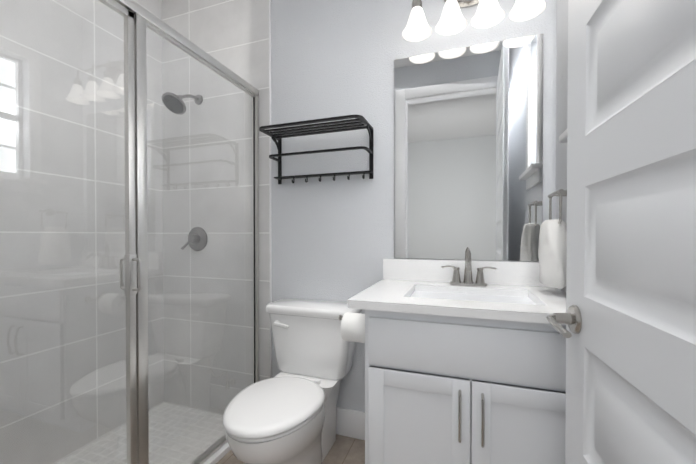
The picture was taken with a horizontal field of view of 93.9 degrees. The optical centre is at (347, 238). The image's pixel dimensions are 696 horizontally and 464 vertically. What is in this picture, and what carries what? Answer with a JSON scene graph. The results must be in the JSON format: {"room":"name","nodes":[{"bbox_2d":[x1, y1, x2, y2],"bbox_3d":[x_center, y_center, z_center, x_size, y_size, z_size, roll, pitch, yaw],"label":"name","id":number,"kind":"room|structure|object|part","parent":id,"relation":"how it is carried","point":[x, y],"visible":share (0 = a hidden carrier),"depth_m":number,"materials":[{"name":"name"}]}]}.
{"room":"bathroom","nodes":[
{"label":"bathroom","id":0,"kind":"room"},
{"bbox_2d":[216,434,364,463],"bbox_3d":[-0.093,1.149,-0.508,2.552,0.100,4.620,0,1,19],"label":"floor","id":1,"kind":"structure","parent":0,"point":[346,450],"depth_m":1.62,"materials":[{"name":"tile"}]},
{"bbox_2d":[55,402,225,463],"bbox_3d":[-1.225,1.148,1.390,0.830,0.065,1.775,0,1,19],"label":"mosaic shower floor","id":2,"kind":"structure","parent":1,"relation":"on","point":[159,436],"depth_m":1.80,"materials":[{"name":"grey tile"}]},
{"bbox_2d":[198,440,230,463],"bbox_3d":[-0.790,1.098,1.239,0.090,0.088,1.511,0,1,19],"label":"sill","id":3,"kind":"structure","parent":1,"relation":"on","point":[220,453],"depth_m":1.59,"materials":[{"name":"white paint"}]},
{"bbox_2d":[0,0,258,463],"bbox_3d":[-0.790,0.090,1.229,0.107,1.926,1.510,0,1,19],"label":"shower enclosure","id":4,"kind":"object","parent":3,"relation":"on","point":[138,19],"visible":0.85,"depth_m":1.21,"materials":[{"name":"clear glass"}]},
{"label":"glass door","id":5,"kind":"part","parent":4,"relation":"part of","materials":[{"name":"clear glass"}]},
{"bbox_3d":[-0.790,0.090,1.229,0.107,1.926,1.510,0,1,19],"label":"frame","id":6,"kind":"part","parent":4,"relation":"part of","materials":[{"name":"silver metal"}]},
{"bbox_2d":[223,298,361,463],"bbox_3d":[-0.268,0.713,1.477,0.498,0.733,0.734,0,1,19],"label":"toilet","id":7,"kind":"object","parent":1,"relation":"on","point":[287,414],"visible":1,"depth_m":1.48,"materials":[{"name":"white ceramic"}]},
{"bbox_3d":[-0.299,0.687,1.364,0.380,0.049,0.500,0,1,19],"label":"seat","id":8,"kind":"part","parent":7,"relation":"part of","materials":[{"name":"white plastic"}]},
{"bbox_2d":[339,248,565,463],"bbox_3d":[0.399,0.564,1.317,0.895,1.035,0.594,0,1,19],"label":"bathroom vanity","id":9,"kind":"object","parent":1,"relation":"on","point":[465,361],"visible":0.92,"depth_m":1.08,"materials":[{"name":"white paint"}]},
{"bbox_2d":[347,258,565,324],"bbox_3d":[0.458,0.177,1.300,0.775,0.138,0.579,0,1,19],"label":"countertop","id":10,"kind":"structure","parent":9,"relation":"on","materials":[{"name":"stone"}]},
{"bbox_2d":[441,248,496,286],"bbox_3d":[0.535,0.130,1.443,0.238,0.170,0.161,0,1,19],"label":"faucet","id":11,"kind":"object","parent":10,"relation":"on","point":[468,278],"depth_m":1.48,"materials":[{"name":"silver metal"}]},
{"bbox_2d":[271,0,556,411],"bbox_3d":[-0.145,-0.294,1.878,2.543,2.740,0.120,0,1,19],"label":"wall","id":12,"kind":"structure","parent":0,"point":[332,240],"depth_m":1.77,"materials":[{"name":"white paint"}]},
{"bbox_2d":[162,0,269,414],"bbox_3d":[-0.858,-0.266,2.055,0.839,2.800,0.012,0,1,19],"label":"wall tile","id":13,"kind":"structure","parent":12,"relation":"attached to","point":[232,35],"depth_m":2.04,"materials":[{"name":"grey tile"}]},
{"bbox_2d":[162,92,202,114],"bbox_3d":[-0.992,-0.829,1.958,0.138,0.176,0.249,0,1,19],"label":"shower head","id":14,"kind":"object","parent":13,"relation":"attached to","point":[174,98],"depth_m":1.90},
{"bbox_2d":[182,227,206,250],"bbox_3d":[-0.977,0.004,2.058,0.156,0.156,0.066,0,1,19],"label":"shower valve","id":15,"kind":"object","parent":13,"relation":"attached to","point":[192,245],"depth_m":2.06,"materials":[{"name":"silver metal"}]},
{"bbox_2d":[269,0,271,377],"bbox_3d":[-0.458,-0.295,1.916,0.009,2.740,0.012,0,1,19],"label":"tile trim","id":16,"kind":"structure","parent":12,"relation":"attached to","point":[270,226],"depth_m":1.91,"materials":[{"name":"white paint"}]},
{"bbox_2d":[259,115,372,183],"bbox_3d":[-0.173,-0.446,1.704,0.576,0.277,0.226,0,1,19],"label":"shelf rack","id":17,"kind":"object","parent":12,"relation":"attached to","point":[361,120],"visible":1,"depth_m":1.70,"materials":[{"name":"black metal"}]},
{"bbox_2d":[336,407,364,439],"bbox_3d":[-0.111,1.003,1.807,0.726,0.147,0.014,0,1,19],"label":"baseboard","id":18,"kind":"structure","parent":12,"relation":"attached to","point":[350,422],"depth_m":1.75,"materials":[{"name":"white paint"}]},
{"bbox_2d":[394,33,543,260],"bbox_3d":[0.556,-0.407,1.566,0.672,1.019,0.006,0,1,19],"label":"mirror","id":19,"kind":"object","parent":12,"relation":"attached to","point":[468,147],"visible":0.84,"depth_m":1.55,"materials":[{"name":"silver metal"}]},
{"bbox_2d":[402,0,545,41],"bbox_3d":[0.547,-1.106,1.469,0.597,0.285,0.184,0,1,19],"label":"sconce","id":20,"kind":"object","parent":12,"relation":"attached to","point":[488,14],"visible":1,"depth_m":1.47,"materials":[{"name":"white glass"}]},
{"bbox_2d":[555,0,567,292],"bbox_3d":[0.729,-0.283,0.699,0.120,2.740,1.535,0,1,19],"label":"wall","id":21,"kind":"structure","parent":0,"point":[561,87],"depth_m":1.35,"materials":[{"name":"white paint"}]},
{"bbox_2d":[538,189,566,288],"bbox_3d":[0.801,-0.008,1.258,0.108,0.383,0.184,0,1,19],"label":"towel ring","id":22,"kind":"object","parent":21,"relation":"attached to","point":[552,251],"visible":0.88,"depth_m":1.21,"materials":[{"name":"white fabric"}]},
{"bbox_2d":[559,129,566,142],"bbox_3d":[0.792,-0.761,1.008,0.135,0.940,0.410,0,1,19],"label":"window","id":23,"kind":"structure","parent":21,"relation":"in","point":[563,137],"depth_m":1.18,"materials":[{"name":"white paint"}]},
{"bbox_3d":[-0.630,-0.279,0.294,2.423,2.740,0.120,0,1,19],"label":"wall","id":24,"kind":"structure","parent":0,"visible":0},
{"bbox_2d":[565,0,695,463],"bbox_3d":[0.463,-0.118,0.430,0.036,2.400,0.840,0,1,16],"label":"door leaf","id":25,"kind":"structure","parent":24,"relation":"in","point":[631,271],"depth_m":0.55,"materials":[{"name":"white paint"}]},
{"bbox_2d":[546,305,581,337],"bbox_3d":[0.552,0.194,0.735,0.171,0.068,0.147,0,1,16],"label":"lever","id":26,"kind":"object","parent":25,"relation":"attached to","point":[571,318],"visible":0.52,"depth_m":0.76,"materials":[{"name":"silver metal"}]},
{"bbox_3d":[-1.580,-0.290,1.436,0.120,2.740,1.655,0,1,19],"label":"wall","id":27,"kind":"structure","parent":0,"visible":0},
{"bbox_2d":[0,0,163,463],"bbox_3d":[-1.500,-0.260,1.466,0.012,2.800,1.523,0,1,19],"label":"wall tiles","id":28,"kind":"structure","parent":27,"relation":"attached to","point":[153,7],"depth_m":1.65,"materials":[{"name":"grey tile"}]}
]}

